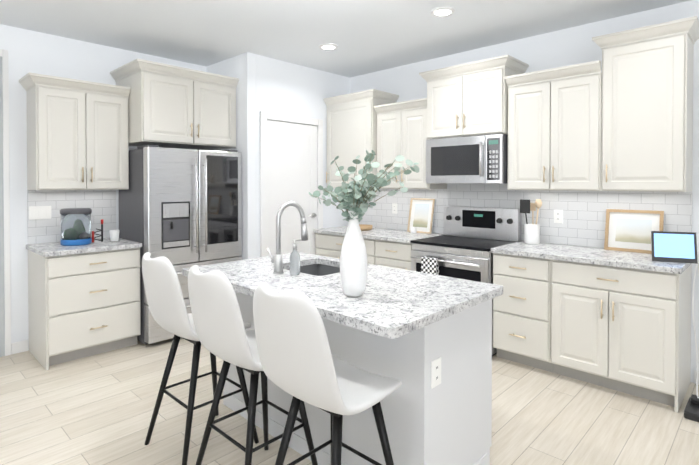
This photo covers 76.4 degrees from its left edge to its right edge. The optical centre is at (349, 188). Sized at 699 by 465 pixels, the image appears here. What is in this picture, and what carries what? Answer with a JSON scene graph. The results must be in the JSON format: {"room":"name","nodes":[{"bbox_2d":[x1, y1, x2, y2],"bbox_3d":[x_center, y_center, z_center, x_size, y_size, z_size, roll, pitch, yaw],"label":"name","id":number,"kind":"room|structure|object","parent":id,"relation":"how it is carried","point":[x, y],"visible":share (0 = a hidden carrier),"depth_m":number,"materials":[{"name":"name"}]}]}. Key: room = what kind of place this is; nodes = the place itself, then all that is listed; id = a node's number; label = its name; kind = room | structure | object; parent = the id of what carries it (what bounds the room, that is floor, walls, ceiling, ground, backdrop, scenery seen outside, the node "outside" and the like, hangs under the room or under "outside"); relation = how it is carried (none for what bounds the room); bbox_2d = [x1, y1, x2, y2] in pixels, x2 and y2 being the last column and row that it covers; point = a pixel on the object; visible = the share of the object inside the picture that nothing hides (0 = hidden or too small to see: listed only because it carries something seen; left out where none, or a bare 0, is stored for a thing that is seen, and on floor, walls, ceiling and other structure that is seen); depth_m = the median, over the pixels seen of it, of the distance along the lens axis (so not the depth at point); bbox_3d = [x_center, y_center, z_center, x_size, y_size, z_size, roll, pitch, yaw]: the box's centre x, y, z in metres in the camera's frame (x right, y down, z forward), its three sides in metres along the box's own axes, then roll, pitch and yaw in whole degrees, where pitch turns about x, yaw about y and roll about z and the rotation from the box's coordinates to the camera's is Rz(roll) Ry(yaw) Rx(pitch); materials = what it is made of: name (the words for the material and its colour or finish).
{"room":"kitchen","nodes":[
{"label":"kitchen","id":0,"kind":"room"},
{"bbox_2d":[0,24,205,349],"bbox_3d":[-3.427,0.022,3.242,0.120,2.770,8.110,1,1,44],"label":"wall","id":1,"kind":"structure","parent":0,"point":[30,51],"depth_m":3.82,"materials":[{"name":"white paint"}]},
{"bbox_2d":[0,49,10,356],"bbox_3d":[-3.239,0.126,3.337,0.017,2.560,1.105,1,1,44],"label":"door frame","id":2,"kind":"structure","parent":1,"relation":"attached to","point":[5,319],"depth_m":3.71,"materials":[{"name":"white wood"}]},
{"bbox_2d":[11,340,27,353],"bbox_3d":[-4.439,1.373,2.092,0.012,0.095,4.825,1,1,44],"label":"baseboard","id":3,"kind":"structure","parent":1,"relation":"attached to","point":[19,347],"depth_m":3.79,"materials":[{"name":"white wood"}]},
{"bbox_2d":[27,190,115,243],"bbox_3d":[-2.530,0.242,4.092,0.008,0.468,0.713,1,1,44],"label":"tile backsplash","id":4,"kind":"structure","parent":1,"relation":"attached to","point":[101,204],"depth_m":4.03,"materials":[{"name":"white tile"}]},
{"bbox_2d":[29,206,50,219],"bbox_3d":[-2.707,0.209,3.892,0.008,0.115,0.165,1,1,44],"label":"switch plate","id":5,"kind":"object","parent":4,"relation":"attached to","point":[39,212],"visible":1,"depth_m":3.89,"materials":[{"name":"white plastic"}]},
{"bbox_2d":[19,72,130,189],"bbox_3d":[-2.411,-0.459,3.934,0.384,0.935,0.770,1,1,44],"label":"upper cabinet","id":6,"kind":"object","parent":1,"relation":"attached to","point":[77,139],"visible":1,"depth_m":3.80,"materials":[{"name":"white paint"}]},
{"bbox_2d":[110,58,238,149],"bbox_3d":[-1.727,-0.780,4.440,0.674,0.705,1.011,1,1,44],"label":"upper cabinet","id":7,"kind":"object","parent":1,"relation":"attached to","point":[180,107],"visible":1,"depth_m":4.17,"materials":[{"name":"white paint"}]},
{"bbox_2d":[206,52,255,259],"bbox_3d":[-1.291,0.004,4.806,0.818,2.769,0.100,1,1,44],"label":"wall","id":8,"kind":"structure","parent":0,"point":[242,67],"depth_m":4.53,"materials":[{"name":"white paint"}]},
{"bbox_2d":[256,54,349,257],"bbox_3d":[-0.514,0.000,5.103,0.100,2.769,1.396,1,1,44],"label":"wall","id":9,"kind":"structure","parent":0,"point":[286,88],"depth_m":4.94,"materials":[{"name":"white paint"}]},
{"bbox_2d":[260,111,322,256],"bbox_3d":[-0.617,0.292,4.901,0.027,2.190,0.870,1,1,44],"label":"door frame","id":10,"kind":"structure","parent":9,"relation":"attached to","point":[266,116],"depth_m":4.62,"materials":[{"name":"white wood"}]},
{"bbox_2d":[267,120,316,255],"bbox_3d":[-0.603,0.329,4.888,0.063,2.101,0.708,1,1,44],"label":"pantry door","id":11,"kind":"structure","parent":9,"relation":"in","point":[291,161],"depth_m":4.88,"materials":[{"name":"white wood"}]},
{"bbox_2d":[0,0,690,77],"bbox_3d":[-0.181,-1.378,0.225,8.960,0.100,8.230,1,1,44],"label":"ceiling","id":12,"kind":"structure","parent":0,"point":[367,36],"depth_m":3.70,"materials":[{"name":"white paint"}]},
{"bbox_2d":[319,44,337,49],"bbox_3d":[-0.204,-1.370,4.295,0.180,0.012,0.180,1,1,44],"label":"recessed light","id":13,"kind":"object","parent":12,"relation":"in","point":[328,46],"visible":0.96,"depth_m":4.27,"materials":[{"name":"white"}]},
{"bbox_2d":[431,7,454,16],"bbox_3d":[0.717,-1.359,3.421,0.180,0.012,0.180,1,1,44],"label":"recessed light","id":14,"kind":"object","parent":12,"relation":"in","point":[445,11],"visible":0.96,"depth_m":3.40,"materials":[{"name":"white"}]},
{"bbox_2d":[0,338,698,464],"bbox_3d":[-0.181,1.492,0.259,8.960,0.100,8.230,1,1,44],"label":"floor","id":15,"kind":"structure","parent":0,"point":[97,409],"depth_m":2.72,"materials":[{"name":"beige wood"}]},
{"bbox_2d":[26,238,141,369],"bbox_3d":[-2.300,0.939,3.871,0.654,0.920,0.728,1,1,44],"label":"base cabinet","id":16,"kind":"object","parent":15,"relation":"on","point":[84,301],"visible":0.96,"depth_m":3.65,"materials":[{"name":"white paint"}]},
{"bbox_2d":[60,208,91,245],"bbox_3d":[-2.363,0.324,3.843,0.236,0.310,0.236,1,1,44],"label":"aquarium","id":17,"kind":"object","parent":16,"relation":"on","point":[75,226],"visible":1,"depth_m":3.75,"materials":[{"name":"blue"}]},
{"bbox_2d":[92,219,102,241],"bbox_3d":[-2.262,0.377,3.993,0.067,0.199,0.095,1,1,44],"label":"holder","id":18,"kind":"object","parent":16,"relation":"on","point":[101,235],"visible":1,"depth_m":4.01,"materials":[{"name":"black plastic"}]},
{"bbox_2d":[109,230,119,241],"bbox_3d":[-2.135,0.426,4.041,0.082,0.100,0.082,1,1,44],"label":"cup","id":19,"kind":"object","parent":16,"relation":"on","point":[114,235],"visible":1,"depth_m":4.01,"materials":[{"name":"white ceramic"}]},
{"bbox_2d":[119,145,241,344],"bbox_3d":[-1.652,0.500,4.419,0.761,1.785,0.944,1,1,44],"label":"fridge","id":20,"kind":"object","parent":15,"relation":"on","point":[180,209],"visible":0.77,"depth_m":4.10,"materials":[{"name":"grey metal"}]},
{"bbox_2d":[142,252,258,464],"bbox_3d":[-0.847,0.876,2.440,0.454,1.086,0.527,1,1,44],"label":"stool","id":21,"kind":"object","parent":15,"relation":"on","point":[166,303],"visible":0.69,"depth_m":2.26,"materials":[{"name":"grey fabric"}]},
{"bbox_2d":[188,265,317,464],"bbox_3d":[-0.470,0.880,2.082,0.454,1.086,0.527,1,1,44],"label":"stool","id":22,"kind":"object","parent":15,"relation":"on","point":[224,335],"visible":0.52,"depth_m":1.91,"materials":[{"name":"white plastic"}]},
{"bbox_2d":[253,283,401,464],"bbox_3d":[-0.093,0.885,1.724,0.454,1.086,0.527,1,1,44],"label":"stool","id":23,"kind":"object","parent":15,"relation":"on","point":[299,362],"visible":1,"depth_m":1.56,"materials":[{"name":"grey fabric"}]},
{"bbox_2d":[315,234,372,263],"bbox_3d":[0.140,0.946,5.029,0.910,0.880,0.616,1,1,44],"label":"base cabinet","id":24,"kind":"object","parent":15,"relation":"on","point":[327,245],"depth_m":4.91,"materials":[{"name":"white paint"}]},
{"bbox_2d":[223,261,494,464],"bbox_3d":[-0.040,0.975,2.595,1.568,0.880,0.636,1,1,44],"label":"kitchen island","id":25,"kind":"object","parent":15,"relation":"on","point":[425,339],"depth_m":2.05,"materials":[{"name":"white paint"}]},
{"bbox_2d":[182,253,502,340],"bbox_3d":[-0.122,0.526,2.509,1.650,0.060,0.930,1,1,44],"label":"island countertop","id":26,"kind":"structure","parent":25,"relation":"on","point":[394,303],"depth_m":2.16,"materials":[{"name":"white stone"}]},
{"bbox_2d":[266,201,307,272],"bbox_3d":[-0.372,0.283,2.699,0.122,0.420,0.259,1,1,44],"label":"faucet","id":27,"kind":"object","parent":26,"relation":"on","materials":[{"name":"silver metal"}]},
{"bbox_2d":[289,239,300,275],"bbox_3d":[-0.309,0.392,2.564,0.062,0.204,0.076,1,1,44],"label":"soap bottle","id":28,"kind":"object","parent":26,"relation":"on","point":[294,257],"visible":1,"depth_m":2.54,"materials":[{"name":"white"}]},
{"bbox_2d":[309,150,418,296],"bbox_3d":[0.116,0.163,2.101,0.498,0.673,0.463,1,1,44],"label":"vase","id":29,"kind":"object","parent":26,"relation":"on","point":[357,196],"visible":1,"depth_m":2.04,"materials":[{"name":"white ceramic"}]},
{"bbox_2d":[373,242,412,269],"bbox_3d":[0.636,0.951,4.557,0.458,0.880,0.616,1,1,44],"label":"base cabinet","id":30,"kind":"object","parent":15,"relation":"on","point":[392,248],"depth_m":4.33,"materials":[{"name":"white paint"}]},
{"bbox_2d":[313,226,443,245],"bbox_3d":[0.300,0.487,4.857,1.372,0.038,0.636,1,1,44],"label":"countertop","id":31,"kind":"structure","parent":30,"relation":"on","point":[378,235],"depth_m":4.58,"materials":[{"name":"white stone"}]},
{"bbox_2d":[359,224,372,230],"bbox_3d":[0.138,0.440,5.040,0.250,0.050,0.250,1,1,44],"label":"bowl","id":32,"kind":"object","parent":31,"relation":"on","point":[364,227],"visible":0.71,"depth_m":4.94,"materials":[{"name":"beige wood"}]},
{"bbox_2d":[410,227,416,232],"bbox_3d":[0.677,0.437,4.707,0.066,0.062,0.066,1,1,44],"label":"candle jar","id":33,"kind":"object","parent":31,"relation":"on","point":[413,229],"visible":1,"depth_m":4.68,"materials":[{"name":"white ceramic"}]},
{"bbox_2d":[407,198,434,233],"bbox_3d":[0.768,0.286,4.771,0.300,0.364,0.094,1,1,44],"label":"picture frame","id":34,"kind":"object","parent":31,"relation":"on","point":[421,213],"visible":1,"depth_m":4.77,"materials":[{"name":"brown wood"}]},
{"bbox_2d":[410,206,520,355],"bbox_3d":[1.045,0.789,4.082,0.772,1.215,0.726,1,1,44],"label":"range","id":35,"kind":"object","parent":15,"relation":"on","point":[466,242],"visible":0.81,"depth_m":4.04,"materials":[{"name":"silver metal"}]},
{"bbox_2d":[493,253,546,370],"bbox_3d":[1.540,0.961,3.699,0.459,0.880,0.616,1,1,44],"label":"base cabinet","id":36,"kind":"object","parent":15,"relation":"on","point":[520,313],"depth_m":3.47,"materials":[{"name":"white paint"}]},
{"bbox_2d":[547,261,691,412],"bbox_3d":[1.988,0.966,3.273,0.777,0.880,0.616,1,1,44],"label":"base cabinet","id":37,"kind":"object","parent":15,"relation":"on","point":[620,321],"depth_m":3.02,"materials":[{"name":"white paint"}]},
{"bbox_2d":[491,241,691,272],"bbox_3d":[1.819,0.504,3.414,1.252,0.038,0.636,1,1,44],"label":"countertop","id":38,"kind":"structure","parent":37,"relation":"on","point":[582,255],"depth_m":3.24,"materials":[{"name":"white stone"}]},
{"bbox_2d":[524,223,539,243],"bbox_3d":[1.597,0.392,3.888,0.124,0.172,0.124,1,1,44],"label":"utensil crock","id":39,"kind":"object","parent":38,"relation":"on","point":[531,233],"visible":0.96,"depth_m":3.84,"materials":[{"name":"white ceramic"}]},
{"bbox_2d":[520,199,531,223],"bbox_3d":[1.546,0.274,3.907,0.090,0.361,0.031,1,1,41],"label":"utensil","id":40,"kind":"object","parent":39,"relation":"in","point":[526,206],"depth_m":3.90,"materials":[{"name":"black plastic"}]},
{"bbox_2d":[532,199,541,223],"bbox_3d":[1.629,0.271,3.871,0.059,0.368,0.123,0,1,-4],"label":"utensil","id":41,"kind":"object","parent":39,"relation":"in","point":[538,203],"depth_m":3.84,"materials":[{"name":"brown wood"}]},
{"bbox_2d":[604,209,663,253],"bbox_3d":[2.188,0.324,3.429,0.380,0.320,0.084,1,1,44],"label":"picture frame","id":42,"kind":"object","parent":38,"relation":"on","point":[628,230],"visible":0.79,"depth_m":3.44,"materials":[{"name":"brown wood"}]},
{"bbox_2d":[651,231,697,263],"bbox_3d":[2.186,0.388,3.011,0.250,0.200,0.120,0,1,24],"label":"smart display","id":43,"kind":"object","parent":38,"relation":"on","point":[679,247],"visible":1,"depth_m":2.97,"materials":[{"name":"black plastic"}]},
{"bbox_2d":[684,256,698,421],"bbox_3d":[2.302,0.942,2.936,0.225,0.935,0.642,1,1,44],"label":"vacuum cleaner","id":44,"kind":"object","parent":15,"relation":"on","point":[691,411],"visible":0.81,"depth_m":2.83,"materials":[{"name":"black plastic"}]},
{"bbox_2d":[350,0,698,382],"bbox_3d":[2.612,0.022,3.182,8.960,2.770,0.120,1,1,44],"label":"wall","id":45,"kind":"structure","parent":0,"point":[561,48],"depth_m":3.80,"materials":[{"name":"white paint"}]},
{"bbox_2d":[323,89,398,187],"bbox_3d":[0.128,-0.533,5.134,0.771,1.055,0.453,1,1,44],"label":"upper cabinet","id":46,"kind":"object","parent":45,"relation":"attached to","point":[351,128],"visible":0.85,"depth_m":4.98,"materials":[{"name":"white paint"}]},
{"bbox_2d":[350,188,446,233],"bbox_3d":[0.507,0.230,5.091,1.395,0.468,0.008,1,1,44],"label":"tile backsplash","id":47,"kind":"structure","parent":45,"relation":"attached to","point":[379,214],"depth_m":5.03,"materials":[{"name":"white tile"}]},
{"bbox_2d":[392,203,396,213],"bbox_3d":[0.516,0.225,5.072,0.075,0.115,0.007,1,1,44],"label":"electrical outlet plate","id":48,"kind":"object","parent":47,"relation":"attached to","point":[394,208],"visible":1,"depth_m":5.07,"materials":[{"name":"white plastic"}]},
{"bbox_2d":[374,98,446,188],"bbox_3d":[0.638,-0.446,4.699,0.672,0.890,0.383,1,1,44],"label":"upper cabinet","id":49,"kind":"object","parent":45,"relation":"attached to","point":[402,128],"visible":0.58,"depth_m":4.55,"materials":[{"name":"white paint"}]},
{"bbox_2d":[419,55,528,139],"bbox_3d":[1.148,-0.802,4.172,0.890,0.645,0.438,1,1,44],"label":"upper cabinet","id":50,"kind":"object","parent":45,"relation":"attached to","point":[473,101],"visible":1,"depth_m":3.99,"materials":[{"name":"white paint"}]},
{"bbox_2d":[426,134,507,183],"bbox_3d":[1.143,-0.261,4.173,0.768,0.423,0.454,1,1,44],"label":"microwave","id":51,"kind":"object","parent":50,"relation":"attached to","point":[481,159],"visible":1,"depth_m":3.99,"materials":[{"name":"grey metal"}]},
{"bbox_2d":[447,184,521,240],"bbox_3d":[1.297,0.213,4.341,0.780,0.519,0.008,1,1,44],"label":"tile backsplash","id":52,"kind":"structure","parent":45,"relation":"attached to","point":[486,195],"depth_m":4.33,"materials":[{"name":"white tile"}]},
{"bbox_2d":[505,60,601,190],"bbox_3d":[1.715,-0.471,3.676,0.722,0.965,0.383,1,1,44],"label":"upper cabinet","id":53,"kind":"object","parent":45,"relation":"attached to","point":[554,138],"visible":1,"depth_m":3.53,"materials":[{"name":"white paint"}]},
{"bbox_2d":[522,190,691,247],"bbox_3d":[2.030,0.247,3.645,1.238,0.468,0.008,1,1,44],"label":"tile backsplash","id":54,"kind":"structure","parent":45,"relation":"attached to","point":[584,219],"depth_m":3.67,"materials":[{"name":"white tile"}]},
{"bbox_2d":[554,210,562,222],"bbox_3d":[1.806,0.239,3.846,0.075,0.115,0.007,1,1,44],"label":"electrical outlet plate","id":55,"kind":"object","parent":54,"relation":"attached to","point":[558,216],"visible":1,"depth_m":3.84,"materials":[{"name":"white plastic"}]},
{"bbox_2d":[592,16,698,191],"bbox_3d":[2.164,-0.556,3.248,0.620,1.145,0.383,1,1,44],"label":"upper cabinet","id":56,"kind":"object","parent":45,"relation":"attached to","point":[647,118],"visible":1,"depth_m":3.11,"materials":[{"name":"white paint"}]},
{"bbox_2d":[694,370,698,384],"bbox_3d":[4.116,1.378,1.673,4.480,0.095,0.012,1,1,44],"label":"baseboard","id":57,"kind":"structure","parent":45,"relation":"attached to","point":[695,374],"depth_m":3.21,"materials":[{"name":"white wood"}]}
]}

